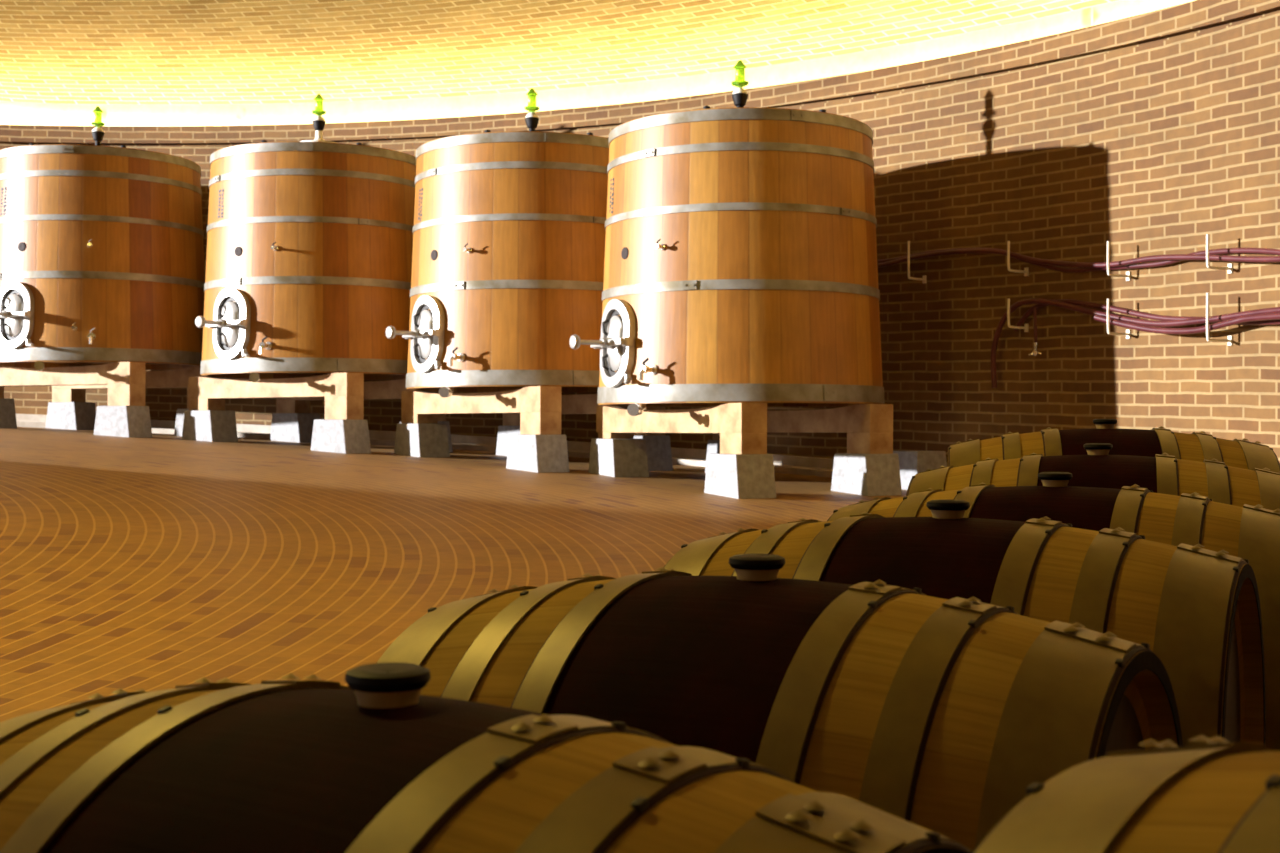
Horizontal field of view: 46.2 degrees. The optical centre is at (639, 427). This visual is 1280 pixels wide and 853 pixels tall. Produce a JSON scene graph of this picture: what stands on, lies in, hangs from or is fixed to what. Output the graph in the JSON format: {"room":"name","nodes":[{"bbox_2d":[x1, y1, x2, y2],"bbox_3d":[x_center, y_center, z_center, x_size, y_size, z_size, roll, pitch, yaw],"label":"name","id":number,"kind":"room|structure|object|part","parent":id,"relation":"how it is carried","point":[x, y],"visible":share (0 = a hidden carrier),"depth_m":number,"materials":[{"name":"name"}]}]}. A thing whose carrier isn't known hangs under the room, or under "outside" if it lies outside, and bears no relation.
{"room":"wine cellar","nodes":[
{"label":"wine cellar","id":0,"kind":"room"},
{"bbox_2d":[0,427,906,721],"bbox_3d":[-6.156,0.430,4.897,22.098,2.992,22.100,0,0,0],"label":"floor","id":1,"kind":"structure","parent":0,"point":[158,562],"depth_m":7.05,"materials":[{"name":"brick"}]},
{"bbox_2d":[0,398,16,428],"bbox_3d":[-6.213,-0.137,14.313,0.418,0.289,0.300,0,0,24],"label":"concrete block","id":2,"kind":"object","parent":1,"relation":"on","point":[7,405],"visible":1,"depth_m":14.28,"materials":[{"name":"grey concrete"}]},
{"bbox_2d":[0,386,3,397],"bbox_3d":[-6.250,-0.340,14.330,0.260,0.116,0.200,0,0,24],"label":"wood packer","id":3,"kind":"object","parent":2,"relation":"on","point":[1,387],"visible":1,"depth_m":14.35,"materials":[{"name":"brown wood"}]},
{"bbox_2d":[0,362,145,385],"bbox_3d":[-5.456,-0.496,13.974,2.000,0.196,0.200,0,0,24],"label":"support beam","id":4,"kind":"structure","parent":3,"relation":"on","point":[117,372],"depth_m":13.73,"materials":[{"name":"brown wood"}]},
{"bbox_2d":[0,106,204,369],"bbox_3d":[-5.220,-1.809,14.414,2.075,2.595,2.202,0,0,-9],"label":"wooden vat","id":5,"kind":"object","parent":4,"relation":"on","point":[102,247],"visible":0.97,"depth_m":13.60,"materials":[{"name":"brown wood"}]},
{"bbox_3d":[-5.647,-1.018,13.546,0.208,0.384,0.095,0,0,24],"label":"manway door","id":6,"kind":"part","parent":5,"relation":"part of","materials":[{"name":"silver metal"}]},
{"bbox_3d":[-5.650,-1.018,13.540,0.410,0.610,0.100,0,0,24],"label":"manway frame","id":7,"kind":"part","parent":5,"relation":"part of","materials":[{"name":"silver metal"}]},
{"bbox_2d":[87,328,95,343],"bbox_3d":[-4.915,-0.824,13.431,0.107,0.152,0.157,0,0,0],"label":"tap","id":8,"kind":"object","parent":5,"relation":"on","point":[91,332],"depth_m":13.49,"materials":[{"name":"silver metal"}]},
{"bbox_3d":[-5.231,-3.004,14.476,0.126,0.205,0.126,0,0,24],"label":"airlock glass","id":9,"kind":"part","parent":5,"relation":"part of","materials":[{"name":"green glass"}]},
{"bbox_2d":[45,402,95,429],"bbox_3d":[-5.784,-0.118,15.272,0.418,0.288,0.300,0,0,24],"label":"concrete block","id":10,"kind":"object","parent":1,"relation":"on","point":[60,415],"visible":0.84,"depth_m":15.15,"materials":[{"name":"white concrete"}]},
{"bbox_2d":[52,389,85,401],"bbox_3d":[-5.820,-0.330,15.288,0.260,0.137,0.200,0,0,24],"label":"wood packer","id":11,"kind":"object","parent":10,"relation":"on","point":[58,395],"visible":0.86,"depth_m":15.21,"materials":[{"name":"beige wood"}]},
{"bbox_2d":[94,406,151,437],"bbox_3d":[-4.698,-0.055,13.635,0.418,0.289,0.300,0,0,24],"label":"concrete block","id":12,"kind":"object","parent":1,"relation":"on","point":[118,421],"visible":0.99,"depth_m":13.51,"materials":[{"name":"white concrete"}]},
{"bbox_2d":[108,384,144,405],"bbox_3d":[-4.662,-0.299,13.618,0.260,0.199,0.200,0,0,24],"label":"wood packer","id":13,"kind":"object","parent":12,"relation":"on","point":[118,394],"visible":0.93,"depth_m":13.54,"materials":[{"name":"beige wood"}]},
{"bbox_2d":[174,409,188,435],"bbox_3d":[-4.269,-0.043,14.593,0.418,0.288,0.300,0,0,24],"label":"concrete block","id":14,"kind":"object","parent":1,"relation":"on","point":[180,412],"visible":0.22,"depth_m":14.52,"materials":[{"name":"white concrete"}]},
{"bbox_2d":[187,387,188,408],"bbox_3d":[-4.232,-0.292,14.577,0.260,0.212,0.200,0,0,24],"label":"wood packer","id":15,"kind":"object","parent":14,"relation":"on","point":[187,387],"visible":0.2,"depth_m":14.53,"materials":[{"name":"brown wood"}]},
{"bbox_2d":[52,366,204,388],"bbox_3d":[-5.026,-0.496,14.932,2.000,0.196,0.200,0,0,24],"label":"support beam","id":16,"kind":"structure","parent":15,"relation":"on","point":[177,378],"depth_m":14.65,"materials":[{"name":"brown wood"}]},
{"bbox_2d":[182,410,237,441],"bbox_3d":[-3.919,-0.014,13.667,0.418,0.290,0.300,0,0,34],"label":"concrete block","id":17,"kind":"object","parent":1,"relation":"on","point":[198,425],"visible":0.99,"depth_m":13.55,"materials":[{"name":"grey concrete"}]},
{"bbox_2d":[189,398,224,409],"bbox_3d":[-3.952,-0.214,13.689,0.260,0.109,0.200,0,0,34],"label":"wood packer","id":18,"kind":"object","parent":17,"relation":"on","point":[198,403],"visible":0.86,"depth_m":13.61,"materials":[{"name":"brown wood"}]},
{"bbox_2d":[189,373,363,398],"bbox_3d":[-3.230,-0.366,13.204,2.000,0.196,0.200,0,0,34],"label":"support beam","id":19,"kind":"structure","parent":18,"relation":"on","point":[333,384],"depth_m":13.02,"materials":[{"name":"brown wood"}]},
{"bbox_2d":[195,94,416,381],"bbox_3d":[-2.921,-1.714,13.649,2.075,2.665,2.098,0,0,-14],"label":"wooden vat","id":20,"kind":"object","parent":19,"relation":"on","point":[310,242],"visible":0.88,"depth_m":12.77,"materials":[{"name":"brown wood"}]},
{"bbox_3d":[-3.492,-0.888,12.814,0.208,0.384,0.095,0,0,34],"label":"manway door","id":21,"kind":"part","parent":20,"relation":"part of","materials":[{"name":"silver metal"}]},
{"bbox_3d":[-3.495,-0.888,12.809,0.410,0.610,0.100,0,0,34],"label":"manway frame","id":22,"kind":"part","parent":20,"relation":"part of","materials":[{"name":"silver metal"}]},
{"bbox_2d":[259,336,272,353],"bbox_3d":[-3.142,-0.693,12.590,0.084,0.152,0.158,0,0,0],"label":"tap","id":23,"kind":"object","parent":20,"relation":"on","point":[265,342],"depth_m":12.65,"materials":[{"name":"silver metal"}]},
{"bbox_3d":[-2.923,-2.944,13.660,0.126,0.205,0.126,0,0,34],"label":"airlock glass","id":24,"kind":"part","parent":20,"relation":"part of","materials":[{"name":"green glass"}]},
{"bbox_2d":[270,413,319,442],"bbox_3d":[-3.333,0.002,14.538,0.418,0.288,0.300,0,0,34],"label":"concrete block","id":25,"kind":"object","parent":1,"relation":"on","point":[285,427],"visible":0.87,"depth_m":14.40,"materials":[{"name":"white concrete"}]},
{"bbox_2d":[276,400,309,412],"bbox_3d":[-3.366,-0.205,14.560,0.260,0.126,0.200,0,0,34],"label":"wood packer","id":26,"kind":"object","parent":25,"relation":"on","point":[282,406],"visible":0.86,"depth_m":14.48,"materials":[{"name":"brown wood"}]},
{"bbox_2d":[311,419,370,453],"bbox_3d":[-2.541,0.073,12.740,0.418,0.289,0.300,0,0,34],"label":"concrete block","id":27,"kind":"object","parent":1,"relation":"on","point":[346,436],"visible":1,"depth_m":12.62,"materials":[{"name":"grey concrete"}]},
{"bbox_2d":[325,396,363,419],"bbox_3d":[-2.508,-0.170,12.718,0.260,0.196,0.200,0,0,34],"label":"wood packer","id":28,"kind":"object","parent":27,"relation":"on","point":[336,407],"visible":0.86,"depth_m":12.64,"materials":[{"name":"beige wood"}]},
{"bbox_2d":[394,423,449,457],"bbox_3d":[-1.853,0.106,12.751,0.300,0.290,0.418,0,0,-40],"label":"concrete block","id":29,"kind":"object","parent":1,"relation":"on","point":[412,439],"visible":1,"depth_m":12.62,"materials":[{"name":"grey concrete"}]},
{"bbox_2d":[401,414,437,422],"bbox_3d":[-1.879,-0.079,12.781,0.200,0.081,0.260,0,0,-40],"label":"wood packer","id":30,"kind":"object","parent":29,"relation":"on","point":[405,418],"visible":0.84,"depth_m":12.69,"materials":[{"name":"brown wood"}]},
{"bbox_2d":[401,386,560,413],"bbox_3d":[-1.319,-0.217,12.116,0.200,0.196,2.000,0,0,-40],"label":"support beam","id":31,"kind":"structure","parent":30,"relation":"on","point":[531,398],"depth_m":11.83,"materials":[{"name":"brown wood"}]},
{"bbox_2d":[386,88,608,397],"bbox_3d":[-0.898,-1.530,12.459,2.075,2.595,2.098,0,0,2],"label":"wooden vat","id":32,"kind":"object","parent":31,"relation":"on","point":[509,233],"visible":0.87,"depth_m":11.56,"materials":[{"name":"brown wood"}]},
{"bbox_3d":[-1.677,-0.739,11.813,0.095,0.384,0.208,0,0,-40],"label":"manway door","id":33,"kind":"part","parent":32,"relation":"part of","materials":[{"name":"silver metal"}]},
{"bbox_3d":[-1.682,-0.739,11.810,0.100,0.610,0.410,0,0,-40],"label":"manway frame","id":34,"kind":"part","parent":32,"relation":"part of","materials":[{"name":"silver metal"}]},
{"bbox_2d":[449,347,464,366],"bbox_3d":[-1.400,-0.544,11.508,0.112,0.152,0.153,0,0,0],"label":"tap","id":35,"kind":"object","parent":32,"relation":"on","point":[457,356],"depth_m":11.56,"materials":[{"name":"silver metal"}]},
{"bbox_3d":[-0.898,-2.725,12.470,0.126,0.205,0.126,0,0,-40],"label":"airlock glass","id":36,"kind":"part","parent":32,"relation":"part of","materials":[{"name":"green glass"}]},
{"bbox_2d":[399,421,452,452],"bbox_3d":[-1.956,0.081,13.612,0.418,0.288,0.300,0,0,34],"label":"concrete block","id":37,"kind":"object","parent":1,"relation":"on","point":[446,422],"visible":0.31,"depth_m":13.61,"materials":[{"name":"grey concrete"}]},
{"bbox_2d":[438,414,445,420],"bbox_3d":[-1.922,-0.166,13.589,0.260,0.205,0.200,0,0,34],"label":"wood packer","id":38,"kind":"object","parent":37,"relation":"on","point":[441,417],"visible":0.11,"depth_m":13.55,"materials":[{"name":"brown wood"}]},
{"bbox_2d":[276,379,438,399],"bbox_3d":[-2.644,-0.366,14.075,2.000,0.196,0.200,0,0,34],"label":"support beam","id":39,"kind":"structure","parent":38,"relation":"on","point":[391,389],"depth_m":13.77,"materials":[{"name":"brown wood"}]},
{"bbox_2d":[496,426,519,455],"bbox_3d":[-1.050,0.124,13.427,0.300,0.288,0.418,0,0,-40],"label":"concrete block","id":40,"kind":"object","parent":1,"relation":"on","point":[504,432],"visible":0.23,"depth_m":13.39,"materials":[{"name":"grey concrete"}]},
{"bbox_2d":[503,415,519,425],"bbox_3d":[-1.076,-0.070,13.458,0.200,0.099,0.260,0,0,-40],"label":"wood packer","id":41,"kind":"object","parent":40,"relation":"on","point":[508,420],"visible":0.48,"depth_m":13.39,"materials":[{"name":"brown wood"}]},
{"bbox_2d":[506,434,568,472],"bbox_3d":[-0.784,0.194,11.481,0.300,0.290,0.418,0,0,-40],"label":"concrete block","id":42,"kind":"object","parent":1,"relation":"on","point":[531,453],"visible":0.93,"depth_m":11.35,"materials":[{"name":"grey concrete"}]},
{"bbox_2d":[520,412,560,434],"bbox_3d":[-0.758,-0.035,11.451,0.200,0.169,0.260,0,0,-40],"label":"wood packer","id":43,"kind":"object","parent":42,"relation":"on","point":[531,423],"visible":1,"depth_m":11.36,"materials":[{"name":"brown wood"}]},
{"bbox_2d":[589,439,648,476],"bbox_3d":[-0.162,0.225,11.348,0.300,0.290,0.418,0,0,-30],"label":"concrete block","id":44,"kind":"object","parent":1,"relation":"on","point":[608,457],"visible":0.94,"depth_m":11.20,"materials":[{"name":"grey concrete"}]},
{"bbox_2d":[598,432,633,438],"bbox_3d":[-0.182,0.057,11.383,0.200,0.048,0.200,0,0,-30],"label":"wood packer","id":45,"kind":"object","parent":44,"relation":"on","point":[601,435],"visible":0.91,"depth_m":11.30,"materials":[{"name":"brown wood"}]},
{"bbox_2d":[596,403,766,432],"bbox_3d":[0.249,-0.065,10.627,0.200,0.196,2.000,0,0,-30],"label":"support beam","id":46,"kind":"structure","parent":45,"relation":"on","point":[730,417],"depth_m":10.26,"materials":[{"name":"brown wood"}]},
{"bbox_2d":[569,60,884,415],"bbox_3d":[0.723,-1.378,10.885,2.074,2.595,2.105,0,0,14],"label":"wooden vat","id":47,"kind":"object","parent":46,"relation":"on","point":[740,262],"visible":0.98,"depth_m":10.02,"materials":[{"name":"brown wood"}]},
{"bbox_3d":[-0.159,-0.587,10.395,0.095,0.384,0.208,0,0,-30],"label":"manway door","id":48,"kind":"part","parent":47,"relation":"part of","materials":[{"name":"silver metal"}]},
{"bbox_3d":[-0.164,-0.587,10.392,0.100,0.610,0.410,0,0,-30],"label":"manway frame","id":49,"kind":"part","parent":47,"relation":"part of","materials":[{"name":"silver metal"}]},
{"bbox_2d":[639,358,657,380],"bbox_3d":[0.058,-0.392,10.048,0.128,0.152,0.145,0,0,0],"label":"tap","id":50,"kind":"object","parent":47,"relation":"on","point":[649,367],"depth_m":10.08,"materials":[{"name":"metal"}]},
{"bbox_3d":[0.727,-2.573,10.900,0.126,0.205,0.126,0,0,-30],"label":"airlock glass","id":51,"kind":"part","parent":47,"relation":"part of","materials":[{"name":"green glass"}]},
{"bbox_2d":[634,435,672,470],"bbox_3d":[0.019,0.203,12.158,0.300,0.288,0.418,0,0,-40],"label":"concrete block","id":52,"kind":"object","parent":1,"relation":"on","point":[658,446],"visible":0.48,"depth_m":12.02,"materials":[{"name":"grey concrete"}]},
{"bbox_2d":[634,433,664,434],"bbox_3d":[0.045,-0.030,12.127,0.200,0.179,0.260,0,0,-40],"label":"wood packer","id":53,"kind":"object","parent":52,"relation":"on","point":[634,433],"visible":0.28,"depth_m":12.02,"materials":[{"name":"brown wood"}]},
{"bbox_2d":[503,394,664,414],"bbox_3d":[-0.515,-0.217,12.793,0.200,0.196,2.000,0,0,-40],"label":"support beam","id":54,"kind":"structure","parent":53,"relation":"on","point":[570,404],"depth_m":12.62,"materials":[{"name":"brown wood"}]},
{"bbox_2d":[705,440,719,472],"bbox_3d":[0.750,0.240,11.868,0.300,0.288,0.418,0,0,-30],"label":"concrete block","id":55,"kind":"object","parent":1,"relation":"on","point":[713,446],"visible":0.22,"depth_m":11.88,"materials":[{"name":"grey concrete"}]},
{"bbox_2d":[713,433,719,439],"bbox_3d":[0.730,0.064,11.903,0.200,0.063,0.260,0,0,-30],"label":"wood packer","id":56,"kind":"object","parent":55,"relation":"on","point":[716,436],"visible":0.11,"depth_m":11.92,"materials":[{"name":"brown wood"}]},
{"bbox_2d":[704,454,775,498],"bbox_3d":[0.660,0.315,9.906,0.300,0.289,0.418,0,0,-30],"label":"concrete block","id":57,"kind":"object","parent":1,"relation":"on","point":[738,476],"visible":0.93,"depth_m":9.76,"materials":[{"name":"grey concrete"}]},
{"bbox_2d":[720,433,766,453],"bbox_3d":[0.680,0.102,9.871,0.200,0.138,0.260,0,0,-30],"label":"wood packer","id":58,"kind":"object","parent":57,"relation":"on","point":[730,443],"visible":0.98,"depth_m":9.77,"materials":[{"name":"beige wood"}]},
{"bbox_2d":[831,453,901,495],"bbox_3d":[1.572,0.321,10.426,0.300,0.288,0.418,0,0,-30],"label":"concrete block","id":59,"kind":"object","parent":1,"relation":"on","point":[859,474],"visible":0.91,"depth_m":10.28,"materials":[{"name":"grey concrete"}]},
{"bbox_2d":[847,433,892,453],"bbox_3d":[1.592,0.105,10.392,0.200,0.144,0.260,0,0,-30],"label":"wood packer","id":60,"kind":"object","parent":59,"relation":"on","point":[857,443],"visible":0.93,"depth_m":10.30,"materials":[{"name":"brown wood"}]},
{"bbox_2d":[767,404,892,432],"bbox_3d":[1.161,-0.065,11.147,0.200,0.196,2.000,0,0,-30],"label":"support beam","id":61,"kind":"structure","parent":60,"relation":"on","point":[858,418],"depth_m":10.54,"materials":[{"name":"brown wood"}]},
{"bbox_2d":[893,451,946,489],"bbox_3d":[2.030,0.308,10.950,0.339,0.280,0.299,0,0,-36],"label":"concrete block","id":62,"kind":"object","parent":1,"relation":"on","point":[911,463],"visible":0.44,"depth_m":10.83,"materials":[{"name":"grey concrete"}]},
{"bbox_3d":[0.717,0.855,2.726,2.069,0.391,4.184,0,0,0],"label":"rail","id":63,"kind":"object","parent":1,"relation":"on","visible":0},
{"bbox_2d":[661,500,1265,747],"bbox_3d":[0.504,0.478,2.455,0.910,0.720,0.692,0,0,28],"label":"wine barrel","id":64,"kind":"object","parent":63,"relation":"on","point":[1197,609],"visible":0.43,"depth_m":2.24,"materials":[{"name":"brown wood"}]},
{"bbox_2d":[827,472,1279,750],"bbox_3d":[0.854,0.451,3.085,0.910,0.720,0.692,0,0,25],"label":"wine barrel","id":65,"kind":"object","parent":63,"relation":"on","point":[1252,533],"visible":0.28,"depth_m":2.88,"materials":[{"name":"brown wood"}]},
{"bbox_2d":[906,443,1279,509],"bbox_3d":[1.143,0.398,3.745,0.910,0.720,0.692,0,0,18],"label":"wine barrel","id":66,"kind":"object","parent":63,"relation":"on","point":[1213,479],"visible":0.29,"depth_m":3.60,"materials":[{"name":"brown wood"}]},
{"bbox_2d":[947,419,1279,472],"bbox_3d":[1.373,0.333,4.430,0.910,0.720,0.692,0,0,12],"label":"wine barrel","id":67,"kind":"object","parent":63,"relation":"on","point":[1196,446],"visible":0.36,"depth_m":4.29,"materials":[{"name":"brown wood"}]},
{"bbox_3d":[0.327,0.856,2.882,1.993,0.392,3.999,0,0,0],"label":"rail","id":68,"kind":"object","parent":1,"relation":"on","visible":0},
{"bbox_2d":[0,663,972,852],"bbox_3d":[-0.207,0.557,1.230,0.910,0.720,0.692,0,0,33],"label":"wine barrel","id":69,"kind":"object","parent":68,"relation":"on","point":[374,764],"visible":1,"depth_m":1.09,"materials":[{"name":"brown wood"}]},
{"bbox_2d":[377,554,1182,850],"bbox_3d":[0.143,0.516,1.840,0.910,0.720,0.692,0,0,30],"label":"wine barrel","id":70,"kind":"object","parent":68,"relation":"on","point":[938,715],"visible":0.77,"depth_m":1.61,"materials":[{"name":"brown wood"}]},
{"bbox_2d":[0,0,1194,125],"bbox_3d":[-6.155,-4.067,4.898,23.296,5.764,23.298,0,0,-38],"label":"ceiling","id":71,"kind":"structure","parent":0,"point":[142,62],"depth_m":14.65,"materials":[{"name":"brick"}]},
{"bbox_2d":[0,12,1279,462],"bbox_3d":[-4.128,-0.524,4.478,17.957,5.500,22.100,0,0,12],"label":"wall","id":72,"kind":"structure","parent":0,"point":[1157,148],"depth_m":10.55,"materials":[{"name":"brick"}]},
{"bbox_2d":[16,414,833,477],"bbox_3d":[-4.183,0.833,4.489,17.470,2.386,21.500,0,0,12],"label":"baseboard","id":73,"kind":"structure","parent":72,"relation":"attached to","point":[788,464],"depth_m":14.19,"materials":[{"name":"concrete"}]},
{"bbox_2d":[0,0,1279,145],"bbox_3d":[-4.128,-2.379,4.478,17.957,2.189,22.100,0,0,12],"label":"trim","id":74,"kind":"structure","parent":72,"relation":"attached to","point":[1196,16],"depth_m":12.76,"materials":[{"name":"brick"}]},
{"bbox_2d":[907,241,925,283],"bbox_3d":[2.134,-1.280,11.582,0.201,0.314,0.030,0,0,-39],"label":"hook","id":75,"kind":"object","parent":72,"relation":"attached to","point":[923,278],"visible":1,"depth_m":11.52,"materials":[{"name":"silver metal"}]},
{"bbox_2d":[1007,241,1028,275],"bbox_3d":[2.715,-1.218,10.790,0.201,0.239,0.030,0,0,-34],"label":"hook","id":76,"kind":"object","parent":72,"relation":"attached to","point":[1025,271],"visible":1,"depth_m":10.74,"materials":[{"name":"silver metal"}]},
{"bbox_2d":[1007,299,1028,331],"bbox_3d":[2.715,-0.810,10.790,0.201,0.232,0.030,0,0,-34],"label":"hook","id":77,"kind":"object","parent":72,"relation":"attached to","point":[1026,326],"visible":1,"depth_m":10.74,"materials":[{"name":"silver metal"}]},
{"bbox_2d":[1013,299,1279,331],"bbox_3d":[3.437,-0.758,9.509,0.149,0.293,3.104,0,0,-26],"label":"hose","id":78,"kind":"object","parent":77,"relation":"hanging from","point":[1030,311],"visible":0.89,"depth_m":9.99,"materials":[{"name":"purple rubber"}]},
{"bbox_2d":[1107,299,1130,338],"bbox_3d":[3.189,-0.728,10.004,0.201,0.260,0.030,0,0,-29],"label":"hook","id":79,"kind":"object","parent":72,"relation":"attached to","point":[1127,334],"visible":1,"depth_m":9.96,"materials":[{"name":"silver metal"}]},
{"bbox_2d":[991,298,1279,387],"bbox_3d":[3.349,-0.608,9.561,0.165,0.631,3.260,0,0,-26],"label":"hose","id":80,"kind":"object","parent":79,"relation":"hanging from","point":[1153,323],"visible":0.95,"depth_m":10.09,"materials":[{"name":"rubber"}]},
{"bbox_2d":[1028,307,1040,355],"bbox_3d":[2.801,-0.682,10.651,0.096,0.348,0.043,0,0,0],"label":"spray nozzle","id":81,"kind":"object","parent":80,"relation":"hanging from","point":[1035,352],"visible":1,"depth_m":10.64,"materials":[{"name":"silver metal"}]},
{"bbox_2d":[1094,313,1279,333],"bbox_3d":[3.545,-0.677,9.098,0.101,0.178,2.243,0,0,-23],"label":"hose","id":82,"kind":"object","parent":79,"relation":"hanging from","point":[1269,316],"visible":1,"depth_m":9.37,"materials":[{"name":"purple rubber"}]},
{"bbox_2d":[1107,241,1130,280],"bbox_3d":[3.189,-1.114,10.004,0.201,0.253,0.030,0,0,-29],"label":"hook","id":83,"kind":"object","parent":72,"relation":"attached to","point":[1128,274],"visible":1,"depth_m":9.96,"materials":[{"name":"silver metal"}]},
{"bbox_2d":[877,247,1279,271],"bbox_3d":[2.823,-1.129,10.410,0.361,0.564,5.261,0,0,-32],"label":"hose","id":84,"kind":"object","parent":83,"relation":"hanging from","point":[1224,250],"visible":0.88,"depth_m":9.88,"materials":[{"name":"purple rubber"}]},
{"bbox_2d":[1206,293,1232,345],"bbox_3d":[3.566,-0.670,9.243,0.201,0.319,0.030,0,0,-24],"label":"hook","id":85,"kind":"object","parent":72,"relation":"attached to","point":[1229,340],"visible":1,"depth_m":9.20,"materials":[{"name":"silver metal"}]},
{"bbox_2d":[1206,234,1232,273],"bbox_3d":[3.566,-1.072,9.243,0.201,0.232,0.030,0,0,-24],"label":"hook","id":86,"kind":"object","parent":72,"relation":"attached to","point":[1229,268],"visible":1,"depth_m":9.21,"materials":[{"name":"silver metal"}]},
{"bbox_2d":[877,248,1279,267],"bbox_3d":[2.780,-1.131,10.385,0.361,0.428,5.235,0,0,-32],"label":"hose","id":87,"kind":"object","parent":86,"relation":"hanging from","point":[977,250],"visible":0.83,"depth_m":10.18,"materials":[{"name":"rubber"}]},
{"bbox_3d":[0.766,0.943,0.526,0.055,0.155,0.500,0,0,45],"label":"bearer","id":88,"kind":"object","parent":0,"visible":0},
{"bbox_2d":[972,734,1279,852],"bbox_3d":[0.614,0.501,0.678,0.910,0.720,0.692,0,0,45],"label":"wine barrel","id":89,"kind":"object","parent":88,"relation":"on","point":[1224,796],"visible":1,"depth_m":0.88,"materials":[{"name":"brown wood"}]}
]}

